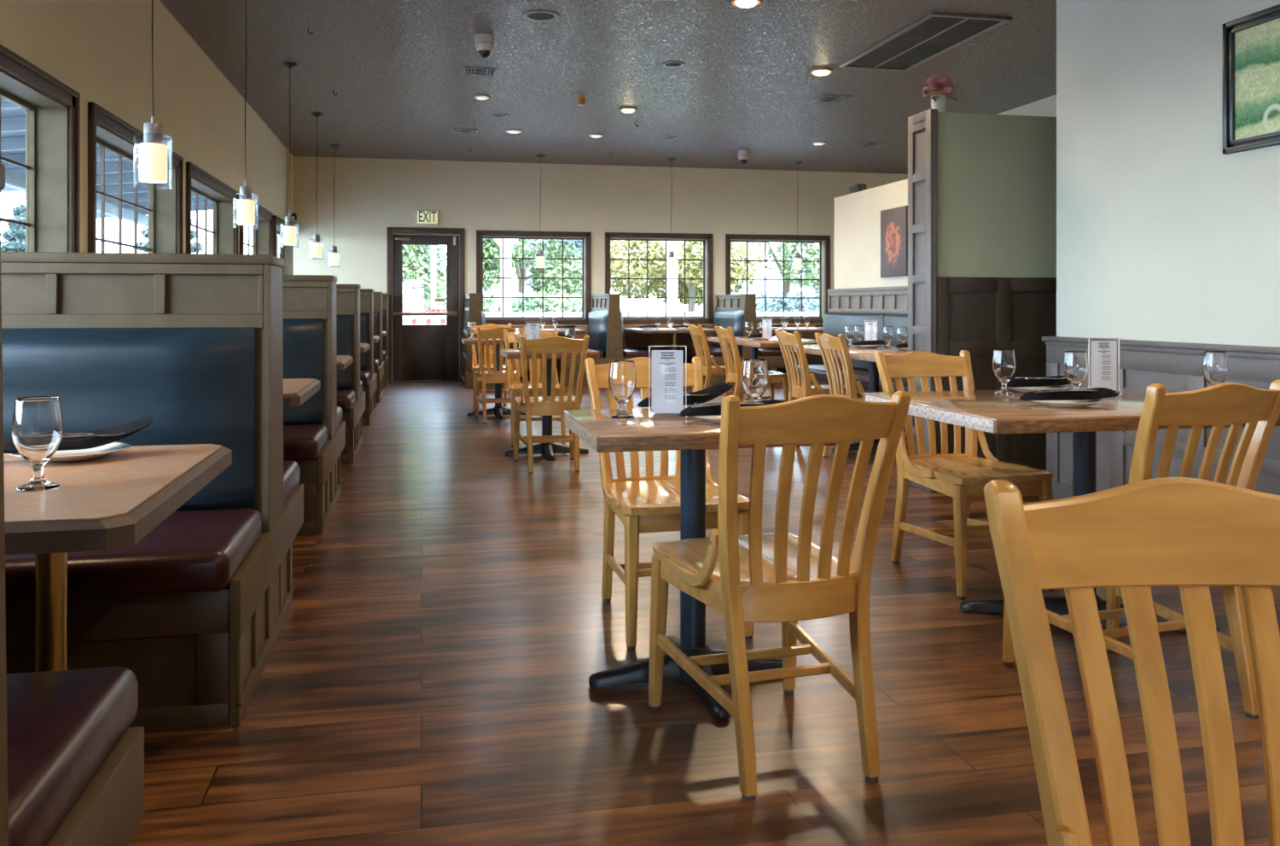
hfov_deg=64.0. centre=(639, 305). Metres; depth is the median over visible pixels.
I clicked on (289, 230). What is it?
pendant lamp
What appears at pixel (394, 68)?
ceiling
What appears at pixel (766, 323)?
menu stand
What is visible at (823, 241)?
window
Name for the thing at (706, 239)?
window
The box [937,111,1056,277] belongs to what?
wall
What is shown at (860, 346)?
plate
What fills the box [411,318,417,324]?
sticker
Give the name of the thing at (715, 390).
napkin
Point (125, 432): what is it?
fork
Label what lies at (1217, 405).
dining chair
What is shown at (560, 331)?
table
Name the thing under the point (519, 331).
goblet
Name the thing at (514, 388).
dining chair
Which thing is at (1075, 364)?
goblet
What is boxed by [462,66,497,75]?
ceiling vent
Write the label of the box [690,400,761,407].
knife
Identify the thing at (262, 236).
window
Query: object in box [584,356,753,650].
dining chair
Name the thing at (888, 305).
bench
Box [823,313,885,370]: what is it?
cushion
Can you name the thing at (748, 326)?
goblet
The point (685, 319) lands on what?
goblet
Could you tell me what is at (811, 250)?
tree
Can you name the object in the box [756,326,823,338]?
table
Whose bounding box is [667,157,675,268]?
pendant lamp
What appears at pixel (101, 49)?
wall
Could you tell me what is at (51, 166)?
window
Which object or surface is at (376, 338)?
table
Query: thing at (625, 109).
ceiling lamp
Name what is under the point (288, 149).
conduit
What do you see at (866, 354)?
dining table
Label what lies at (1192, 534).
dining chair
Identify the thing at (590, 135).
recessed light
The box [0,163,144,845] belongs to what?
bench
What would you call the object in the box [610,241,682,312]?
tree
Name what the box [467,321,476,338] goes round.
goblet
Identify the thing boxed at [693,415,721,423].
plate
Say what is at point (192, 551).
seat cushion
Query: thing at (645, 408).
plate
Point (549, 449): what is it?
dining table
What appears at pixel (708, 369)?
dining chair
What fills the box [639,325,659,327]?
napkin
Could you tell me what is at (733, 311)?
bench
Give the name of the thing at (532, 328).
menu stand
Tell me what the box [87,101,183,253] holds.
window
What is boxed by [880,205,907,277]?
painting
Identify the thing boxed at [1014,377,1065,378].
fork
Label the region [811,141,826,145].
recessed light
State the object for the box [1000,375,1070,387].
napkin
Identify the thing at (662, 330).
table
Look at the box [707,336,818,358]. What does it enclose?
dining table
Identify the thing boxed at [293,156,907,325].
wall
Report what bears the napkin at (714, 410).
on the plate at (716, 419)
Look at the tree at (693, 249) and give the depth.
24.23 m
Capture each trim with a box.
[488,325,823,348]
[519,347,824,379]
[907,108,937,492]
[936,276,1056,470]
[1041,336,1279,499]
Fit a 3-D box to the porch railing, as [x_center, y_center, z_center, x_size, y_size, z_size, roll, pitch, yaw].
[-0.039,0.575,17.200,9.900,0.930,0.120,0,0,-12]
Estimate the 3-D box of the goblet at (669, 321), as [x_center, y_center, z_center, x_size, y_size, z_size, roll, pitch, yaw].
[0.407,0.246,14.197,0.081,0.162,0.081,0,0,-12]
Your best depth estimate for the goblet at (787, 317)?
14.63 m
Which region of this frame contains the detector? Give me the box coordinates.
[574,94,587,105]
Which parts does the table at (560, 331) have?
edge trim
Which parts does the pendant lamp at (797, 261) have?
lamp shade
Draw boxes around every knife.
[62,432,134,437]
[683,394,709,395]
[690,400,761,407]
[1025,377,1050,378]
[1033,387,1093,392]
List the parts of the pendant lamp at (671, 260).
lamp shade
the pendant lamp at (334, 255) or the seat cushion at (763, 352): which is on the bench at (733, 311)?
the seat cushion at (763, 352)
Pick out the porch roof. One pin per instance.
(13, 118)
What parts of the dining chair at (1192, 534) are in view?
post, rail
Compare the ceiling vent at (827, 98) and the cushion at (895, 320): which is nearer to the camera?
the cushion at (895, 320)
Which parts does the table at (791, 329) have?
edge trim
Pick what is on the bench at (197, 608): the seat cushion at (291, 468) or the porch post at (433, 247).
the seat cushion at (291, 468)
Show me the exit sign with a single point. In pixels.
(423, 217)
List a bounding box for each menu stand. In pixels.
[525,321,541,339]
[648,345,686,418]
[761,317,773,340]
[864,320,877,340]
[1088,337,1122,395]
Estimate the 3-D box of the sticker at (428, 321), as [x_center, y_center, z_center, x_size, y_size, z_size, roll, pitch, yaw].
[-3.324,0.250,16.111,0.092,0.092,0.008,0,0,-12]
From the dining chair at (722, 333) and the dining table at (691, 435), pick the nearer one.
the dining table at (691, 435)
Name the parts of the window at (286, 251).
casing, frame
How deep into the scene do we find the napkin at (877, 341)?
7.73 m
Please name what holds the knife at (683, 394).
on the napkin at (715, 390)
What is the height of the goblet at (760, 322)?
0.162 m
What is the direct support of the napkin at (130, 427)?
on the plate at (102, 450)
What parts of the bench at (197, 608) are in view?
seat, panel, seat rail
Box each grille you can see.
[528,12,553,19]
[665,63,680,66]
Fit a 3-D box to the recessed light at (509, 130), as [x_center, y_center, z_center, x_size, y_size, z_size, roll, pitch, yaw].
[-1.487,-2.044,12.055,0.200,0.032,0.200,0,0,-12]
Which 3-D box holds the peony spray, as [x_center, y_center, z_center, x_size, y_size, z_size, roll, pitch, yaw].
[1.744,-1.264,6.018,0.212,0.228,0.174,0,0,-44]
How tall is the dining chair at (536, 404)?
0.879 m
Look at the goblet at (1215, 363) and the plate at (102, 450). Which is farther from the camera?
the goblet at (1215, 363)
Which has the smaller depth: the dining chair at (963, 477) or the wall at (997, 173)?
the dining chair at (963, 477)
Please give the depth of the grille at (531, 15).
7.28 m
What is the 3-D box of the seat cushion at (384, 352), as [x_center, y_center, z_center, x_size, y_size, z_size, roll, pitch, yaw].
[-4.019,0.661,13.603,1.249,0.107,0.585,0,0,-12]
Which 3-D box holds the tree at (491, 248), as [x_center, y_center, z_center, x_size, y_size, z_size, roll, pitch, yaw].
[-2.855,-1.880,25.278,3.481,6.147,3.045,0,0,-22]
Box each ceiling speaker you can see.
[490,113,509,117]
[522,10,559,21]
[661,61,685,67]
[663,136,677,139]
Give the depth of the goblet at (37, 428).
1.81 m
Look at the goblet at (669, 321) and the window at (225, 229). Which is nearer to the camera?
the window at (225, 229)
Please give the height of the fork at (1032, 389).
0.007 m
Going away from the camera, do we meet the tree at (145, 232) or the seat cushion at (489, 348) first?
the seat cushion at (489, 348)
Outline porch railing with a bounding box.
[402,311,819,316]
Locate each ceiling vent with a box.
[452,128,477,133]
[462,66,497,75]
[811,93,854,102]
[838,11,1012,70]
[850,141,888,147]
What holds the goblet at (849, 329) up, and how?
on the dining table at (866, 354)
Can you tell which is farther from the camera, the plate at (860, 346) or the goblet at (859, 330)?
the goblet at (859, 330)
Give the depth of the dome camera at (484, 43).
7.77 m
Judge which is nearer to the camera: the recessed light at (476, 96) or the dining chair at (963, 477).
the dining chair at (963, 477)
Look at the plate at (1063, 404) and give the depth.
3.19 m
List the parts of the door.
plate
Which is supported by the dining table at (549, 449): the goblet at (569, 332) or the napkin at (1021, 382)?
the goblet at (569, 332)
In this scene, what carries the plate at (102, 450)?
on the table at (114, 500)
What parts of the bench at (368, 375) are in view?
seat, panel, seat rail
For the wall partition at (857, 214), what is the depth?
9.98 m
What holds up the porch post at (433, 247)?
on the ground porch
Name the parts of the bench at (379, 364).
seat, panel, seat rail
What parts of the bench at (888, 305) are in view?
seat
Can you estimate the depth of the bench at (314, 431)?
5.28 m
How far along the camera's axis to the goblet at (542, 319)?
13.80 m
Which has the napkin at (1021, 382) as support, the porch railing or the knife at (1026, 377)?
the knife at (1026, 377)
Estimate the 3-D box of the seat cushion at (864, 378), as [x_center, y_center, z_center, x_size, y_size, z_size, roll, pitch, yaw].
[2.195,0.665,8.478,0.430,0.110,1.415,0,0,-12]
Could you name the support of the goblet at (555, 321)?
on the table at (560, 331)
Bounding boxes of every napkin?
[3,414,153,453]
[555,325,576,327]
[637,381,733,407]
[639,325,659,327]
[672,325,687,327]
[680,399,785,416]
[749,332,776,337]
[852,339,886,345]
[895,343,907,347]
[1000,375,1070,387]
[1019,387,1118,400]
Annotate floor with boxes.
[127,376,1279,845]
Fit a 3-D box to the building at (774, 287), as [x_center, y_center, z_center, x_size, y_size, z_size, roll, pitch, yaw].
[10.310,-0.060,45.144,12.600,2.500,5.600,0,0,-12]
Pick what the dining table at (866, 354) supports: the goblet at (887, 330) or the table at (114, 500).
the goblet at (887, 330)
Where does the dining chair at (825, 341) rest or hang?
on the floor
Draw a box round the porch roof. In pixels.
[0,98,212,226]
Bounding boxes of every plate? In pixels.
[7,442,130,462]
[634,402,706,413]
[640,327,656,329]
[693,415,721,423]
[751,337,773,339]
[855,344,883,348]
[896,347,907,350]
[1007,384,1069,392]
[1030,398,1105,407]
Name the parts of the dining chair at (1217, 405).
leg, leg, post, rail, post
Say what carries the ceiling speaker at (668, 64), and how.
attached to the ceiling
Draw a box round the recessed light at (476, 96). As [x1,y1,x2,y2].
[473,94,489,99]
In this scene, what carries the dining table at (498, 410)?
on the floor
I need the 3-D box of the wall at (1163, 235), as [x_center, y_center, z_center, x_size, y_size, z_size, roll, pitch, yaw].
[3.270,-0.495,1.065,0.160,3.130,9.120,0,0,-12]
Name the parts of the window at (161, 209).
frame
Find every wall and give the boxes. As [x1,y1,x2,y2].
[0,0,293,254]
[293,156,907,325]
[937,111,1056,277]
[997,94,1056,116]
[1056,0,1279,347]
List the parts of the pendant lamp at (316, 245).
lamp shade, cord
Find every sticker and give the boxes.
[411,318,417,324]
[425,318,431,324]
[440,318,446,324]
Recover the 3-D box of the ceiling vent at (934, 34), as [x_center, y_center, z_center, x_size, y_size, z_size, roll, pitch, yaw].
[2.184,-2.049,8.048,0.630,0.022,1.630,0,0,-12]
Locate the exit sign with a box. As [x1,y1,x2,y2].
[416,209,438,224]
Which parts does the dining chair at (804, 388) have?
post, rail, rail, post, seat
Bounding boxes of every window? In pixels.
[0,44,79,252]
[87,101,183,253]
[186,162,238,254]
[239,202,273,255]
[273,215,293,274]
[476,230,591,324]
[605,232,713,324]
[725,233,830,323]
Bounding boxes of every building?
[440,282,558,312]
[731,274,819,311]
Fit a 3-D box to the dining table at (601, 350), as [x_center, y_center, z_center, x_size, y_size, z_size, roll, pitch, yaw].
[-0.935,0.661,14.177,0.636,0.107,1.396,0,0,-12]
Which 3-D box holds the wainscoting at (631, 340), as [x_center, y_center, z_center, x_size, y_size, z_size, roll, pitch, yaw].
[0.343,0.458,15.195,5.490,0.325,0.022,0,0,-12]
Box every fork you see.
[63,431,125,436]
[693,402,764,406]
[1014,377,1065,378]
[1032,389,1097,391]
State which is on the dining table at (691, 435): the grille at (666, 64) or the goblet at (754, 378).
the goblet at (754, 378)
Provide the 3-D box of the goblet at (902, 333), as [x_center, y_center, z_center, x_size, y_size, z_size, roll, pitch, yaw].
[1.952,0.238,7.625,0.081,0.162,0.081,0,0,-12]
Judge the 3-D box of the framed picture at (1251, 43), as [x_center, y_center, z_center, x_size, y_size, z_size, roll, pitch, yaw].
[2.563,-0.915,3.921,0.030,0.550,0.840,0,0,-12]
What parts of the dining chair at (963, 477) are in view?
post, rail, rail, leg, post, seat, leg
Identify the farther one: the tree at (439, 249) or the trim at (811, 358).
the tree at (439, 249)
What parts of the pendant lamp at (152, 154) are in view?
lamp shade, cord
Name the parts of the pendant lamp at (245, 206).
lamp shade, cord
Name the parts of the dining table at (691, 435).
arm, arm, arm, arm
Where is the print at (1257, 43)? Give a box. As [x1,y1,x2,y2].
[1234,17,1279,139]
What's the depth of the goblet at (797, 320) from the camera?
14.46 m
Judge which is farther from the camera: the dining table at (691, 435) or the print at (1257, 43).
the print at (1257, 43)
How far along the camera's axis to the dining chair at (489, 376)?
9.34 m
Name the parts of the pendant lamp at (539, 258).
lamp shade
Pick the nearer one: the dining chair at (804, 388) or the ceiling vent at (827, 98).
the dining chair at (804, 388)
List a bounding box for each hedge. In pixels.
[402,290,581,312]
[740,290,819,311]
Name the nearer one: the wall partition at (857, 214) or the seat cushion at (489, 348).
the wall partition at (857, 214)
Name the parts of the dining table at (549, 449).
arm, arm, arm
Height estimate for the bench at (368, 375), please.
1.228 m
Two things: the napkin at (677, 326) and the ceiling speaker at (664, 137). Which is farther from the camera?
the napkin at (677, 326)
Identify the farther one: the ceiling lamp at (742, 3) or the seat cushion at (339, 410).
the ceiling lamp at (742, 3)
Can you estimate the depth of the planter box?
16.18 m
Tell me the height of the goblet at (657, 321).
0.162 m
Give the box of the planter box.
[402,307,446,324]
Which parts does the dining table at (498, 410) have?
arm, arm, arm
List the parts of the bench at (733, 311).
seat, panel, seat rail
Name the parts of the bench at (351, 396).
seat, panel, seat rail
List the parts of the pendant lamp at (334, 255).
lamp shade, cord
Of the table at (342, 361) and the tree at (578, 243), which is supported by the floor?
the table at (342, 361)
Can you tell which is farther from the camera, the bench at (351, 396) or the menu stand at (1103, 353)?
the bench at (351, 396)
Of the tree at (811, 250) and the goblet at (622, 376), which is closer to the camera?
the goblet at (622, 376)
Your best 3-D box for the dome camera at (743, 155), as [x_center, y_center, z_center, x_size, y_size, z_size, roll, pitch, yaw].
[1.376,-1.968,13.586,0.162,0.185,0.161,0,0,-12]
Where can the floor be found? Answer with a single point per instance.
(423, 680)
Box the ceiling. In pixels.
[159,0,1056,174]
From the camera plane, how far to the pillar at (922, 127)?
5.99 m
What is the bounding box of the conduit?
[286,148,290,215]
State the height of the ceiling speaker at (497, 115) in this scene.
0.008 m
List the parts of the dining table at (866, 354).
arm, arm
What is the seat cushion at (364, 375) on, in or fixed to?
on the bench at (368, 375)
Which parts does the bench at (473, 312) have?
panel, seat rail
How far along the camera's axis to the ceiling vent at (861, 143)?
13.06 m
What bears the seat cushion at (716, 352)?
on the bench at (733, 311)
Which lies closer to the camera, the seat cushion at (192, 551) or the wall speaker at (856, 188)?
the seat cushion at (192, 551)
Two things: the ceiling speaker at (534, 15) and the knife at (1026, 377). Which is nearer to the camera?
the knife at (1026, 377)
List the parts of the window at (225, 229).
frame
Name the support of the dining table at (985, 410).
on the floor
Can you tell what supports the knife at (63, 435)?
on the napkin at (130, 427)
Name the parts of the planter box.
planter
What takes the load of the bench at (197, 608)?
on the floor
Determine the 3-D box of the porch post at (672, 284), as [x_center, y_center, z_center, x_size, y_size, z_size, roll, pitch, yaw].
[0.542,-0.185,17.498,1.000,2.750,0.170,0,0,-12]
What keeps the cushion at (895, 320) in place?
on the bench at (888, 305)
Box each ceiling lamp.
[619,106,636,112]
[731,0,761,7]
[809,67,832,75]
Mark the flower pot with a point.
(940, 104)
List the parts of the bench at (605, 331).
seat, panel, seat rail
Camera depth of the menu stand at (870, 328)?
7.97 m
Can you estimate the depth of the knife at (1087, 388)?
3.21 m
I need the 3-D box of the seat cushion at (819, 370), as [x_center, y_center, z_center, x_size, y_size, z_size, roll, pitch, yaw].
[1.897,0.665,9.874,0.430,0.110,1.415,0,0,-12]
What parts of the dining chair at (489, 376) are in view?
leg, post, seat, rail, rail, post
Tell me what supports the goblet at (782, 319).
on the table at (791, 329)
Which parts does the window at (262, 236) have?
frame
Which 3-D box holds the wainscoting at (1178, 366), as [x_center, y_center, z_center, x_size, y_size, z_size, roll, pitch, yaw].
[3.219,0.618,1.180,0.232,0.905,8.965,0,0,-12]
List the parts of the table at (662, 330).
edge trim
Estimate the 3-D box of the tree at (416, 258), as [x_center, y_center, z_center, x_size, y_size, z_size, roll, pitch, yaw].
[-5.884,-1.579,23.694,3.470,5.545,3.291,0,0,-42]
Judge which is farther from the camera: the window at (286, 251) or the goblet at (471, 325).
the window at (286, 251)
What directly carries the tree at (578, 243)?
on the ground
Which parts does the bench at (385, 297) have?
seat, seat rail, panel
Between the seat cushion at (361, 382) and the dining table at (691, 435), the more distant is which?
the seat cushion at (361, 382)
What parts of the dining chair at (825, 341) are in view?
post, rail, seat, post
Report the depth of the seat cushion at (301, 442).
4.75 m
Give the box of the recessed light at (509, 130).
[505,128,522,133]
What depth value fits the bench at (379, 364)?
11.82 m
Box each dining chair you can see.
[471,323,511,411]
[475,326,525,423]
[503,328,565,447]
[513,335,589,473]
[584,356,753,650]
[648,390,911,800]
[687,323,744,402]
[714,325,788,401]
[774,329,866,448]
[814,332,906,457]
[874,349,1054,599]
[983,476,1279,845]
[1002,378,1279,718]
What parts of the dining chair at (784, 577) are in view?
leg, post, seat, leg, rail, rail, post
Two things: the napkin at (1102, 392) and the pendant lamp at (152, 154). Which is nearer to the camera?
the napkin at (1102, 392)
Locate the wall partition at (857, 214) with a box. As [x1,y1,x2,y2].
[834,178,907,288]
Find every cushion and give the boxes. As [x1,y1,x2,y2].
[5,508,261,603]
[6,666,137,845]
[283,424,327,460]
[283,459,299,504]
[337,389,355,411]
[337,406,342,426]
[360,370,370,386]
[360,380,362,393]
[373,358,379,370]
[382,349,386,359]
[483,348,513,359]
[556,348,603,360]
[622,346,662,357]
[670,346,739,357]
[758,347,797,356]
[794,364,868,383]
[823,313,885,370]
[854,373,907,391]
[884,314,907,345]
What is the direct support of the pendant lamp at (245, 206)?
hanging from the ceiling
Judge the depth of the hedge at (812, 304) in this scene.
22.50 m
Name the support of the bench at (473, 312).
on the floor
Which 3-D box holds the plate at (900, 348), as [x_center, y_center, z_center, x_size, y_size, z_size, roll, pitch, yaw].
[1.937,0.309,7.315,0.231,0.022,0.231,0,0,-12]
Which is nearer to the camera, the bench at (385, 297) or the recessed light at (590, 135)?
the recessed light at (590, 135)
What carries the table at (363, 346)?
on the floor
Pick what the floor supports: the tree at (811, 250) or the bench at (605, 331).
the bench at (605, 331)
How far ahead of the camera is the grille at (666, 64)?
8.75 m
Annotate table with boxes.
[3,443,231,671]
[283,378,320,406]
[336,354,352,370]
[360,343,369,352]
[373,335,379,342]
[461,337,525,418]
[500,349,599,459]
[526,328,585,382]
[564,408,836,718]
[623,327,715,349]
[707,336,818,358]
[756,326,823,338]
[788,343,907,456]
[862,387,1279,632]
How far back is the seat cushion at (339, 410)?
6.02 m
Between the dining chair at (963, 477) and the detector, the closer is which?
the dining chair at (963, 477)
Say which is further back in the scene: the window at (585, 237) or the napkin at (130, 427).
the window at (585, 237)
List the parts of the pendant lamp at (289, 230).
lamp shade, cord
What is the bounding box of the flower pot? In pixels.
[930,91,947,111]
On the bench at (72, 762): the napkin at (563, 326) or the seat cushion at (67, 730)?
the seat cushion at (67, 730)
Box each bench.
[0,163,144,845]
[0,251,303,733]
[282,274,345,535]
[336,284,365,463]
[360,288,377,425]
[373,291,384,402]
[382,294,389,386]
[460,293,529,388]
[555,293,662,387]
[670,293,799,384]
[794,285,907,440]
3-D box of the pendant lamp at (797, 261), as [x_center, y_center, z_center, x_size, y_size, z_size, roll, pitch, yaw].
[2.264,-1.276,14.696,0.149,1.567,0.149,0,0,-12]
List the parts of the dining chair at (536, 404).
leg, post, seat, rail, rail, leg, post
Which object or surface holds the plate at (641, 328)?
on the table at (662, 330)
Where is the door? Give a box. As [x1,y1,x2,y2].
[386,226,465,382]
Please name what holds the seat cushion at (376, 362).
on the bench at (379, 364)
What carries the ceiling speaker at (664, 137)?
attached to the ceiling
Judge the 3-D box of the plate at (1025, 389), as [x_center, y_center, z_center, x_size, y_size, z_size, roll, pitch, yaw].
[1.462,0.309,3.788,0.231,0.022,0.231,0,0,-12]
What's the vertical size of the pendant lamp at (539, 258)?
1.567 m
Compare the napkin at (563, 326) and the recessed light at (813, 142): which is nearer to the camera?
the recessed light at (813, 142)
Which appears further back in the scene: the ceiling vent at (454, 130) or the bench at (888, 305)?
the ceiling vent at (454, 130)
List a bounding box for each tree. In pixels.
[0,203,25,251]
[132,219,204,253]
[402,244,446,307]
[417,244,446,291]
[482,238,581,309]
[525,238,626,302]
[610,240,769,312]
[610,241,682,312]
[740,242,819,304]
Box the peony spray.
[921,71,958,101]
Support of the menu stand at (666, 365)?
on the dining table at (691, 435)
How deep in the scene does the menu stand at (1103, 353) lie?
3.67 m
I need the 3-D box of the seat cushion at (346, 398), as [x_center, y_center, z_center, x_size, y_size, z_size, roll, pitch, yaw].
[-2.620,0.661,7.041,1.249,0.107,0.585,0,0,-12]
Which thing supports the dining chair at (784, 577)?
on the floor
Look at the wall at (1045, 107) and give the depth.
10.28 m
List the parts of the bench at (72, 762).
seat rail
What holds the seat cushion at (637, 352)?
on the bench at (605, 331)
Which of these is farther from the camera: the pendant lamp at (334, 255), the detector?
the pendant lamp at (334, 255)
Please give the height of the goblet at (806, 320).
0.162 m
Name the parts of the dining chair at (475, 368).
post, leg, seat, rail, post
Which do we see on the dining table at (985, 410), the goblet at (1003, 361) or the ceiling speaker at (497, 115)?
the goblet at (1003, 361)
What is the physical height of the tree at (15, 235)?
3.550 m
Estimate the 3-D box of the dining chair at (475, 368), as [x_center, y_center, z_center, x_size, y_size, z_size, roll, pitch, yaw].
[-1.538,0.630,10.662,0.443,0.879,0.620,0,0,-12]
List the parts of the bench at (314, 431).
seat, panel, seat rail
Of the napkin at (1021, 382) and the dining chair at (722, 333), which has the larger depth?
the dining chair at (722, 333)
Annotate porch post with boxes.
[430,244,436,308]
[493,238,517,312]
[659,240,683,312]
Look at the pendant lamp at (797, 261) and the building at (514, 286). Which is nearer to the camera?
the pendant lamp at (797, 261)
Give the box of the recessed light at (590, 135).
[588,133,603,137]
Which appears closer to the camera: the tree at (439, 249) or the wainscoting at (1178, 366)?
the wainscoting at (1178, 366)
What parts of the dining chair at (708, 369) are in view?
rail, post, rail, post, seat, leg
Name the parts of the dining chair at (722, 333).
post, rail, rail, post, seat, leg, leg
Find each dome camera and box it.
[474,33,494,58]
[737,149,750,163]
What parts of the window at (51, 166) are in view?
frame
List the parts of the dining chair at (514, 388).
post, leg, rail, seat, post, leg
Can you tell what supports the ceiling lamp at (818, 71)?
attached to the ceiling
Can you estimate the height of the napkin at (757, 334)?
0.036 m
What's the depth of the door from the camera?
14.50 m
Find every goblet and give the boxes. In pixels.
[11,395,63,491]
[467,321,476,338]
[514,326,525,349]
[539,317,546,329]
[552,317,558,329]
[564,327,575,338]
[608,360,636,418]
[654,317,660,329]
[666,317,672,329]
[683,317,688,329]
[740,358,768,400]
[744,321,753,338]
[758,321,762,333]
[780,317,785,328]
[783,316,788,328]
[794,317,800,328]
[803,317,809,328]
[844,325,855,346]
[854,325,864,341]
[883,325,893,347]
[896,326,907,343]
[992,349,1016,395]
[1063,350,1088,388]
[1202,350,1228,385]
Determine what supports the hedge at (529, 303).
on the ground
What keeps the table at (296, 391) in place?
on the floor
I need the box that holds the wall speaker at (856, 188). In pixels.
[849,183,866,193]
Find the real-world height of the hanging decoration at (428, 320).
0.160 m
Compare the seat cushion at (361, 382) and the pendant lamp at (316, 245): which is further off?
the pendant lamp at (316, 245)
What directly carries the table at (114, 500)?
on the floor
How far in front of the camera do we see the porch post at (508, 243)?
16.83 m
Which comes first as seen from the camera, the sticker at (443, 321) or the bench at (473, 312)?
the bench at (473, 312)
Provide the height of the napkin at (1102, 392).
0.036 m
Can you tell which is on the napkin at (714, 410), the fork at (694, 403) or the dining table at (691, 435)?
the fork at (694, 403)
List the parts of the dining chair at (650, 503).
post, leg, rail, rail, seat, post, leg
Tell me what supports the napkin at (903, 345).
on the plate at (900, 348)
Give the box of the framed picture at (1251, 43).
[1222,4,1279,154]
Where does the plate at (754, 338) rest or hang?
on the dining table at (754, 344)
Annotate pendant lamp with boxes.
[133,0,172,187]
[233,0,258,228]
[281,62,297,244]
[310,112,323,257]
[327,144,339,267]
[535,154,545,267]
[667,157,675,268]
[793,161,802,269]

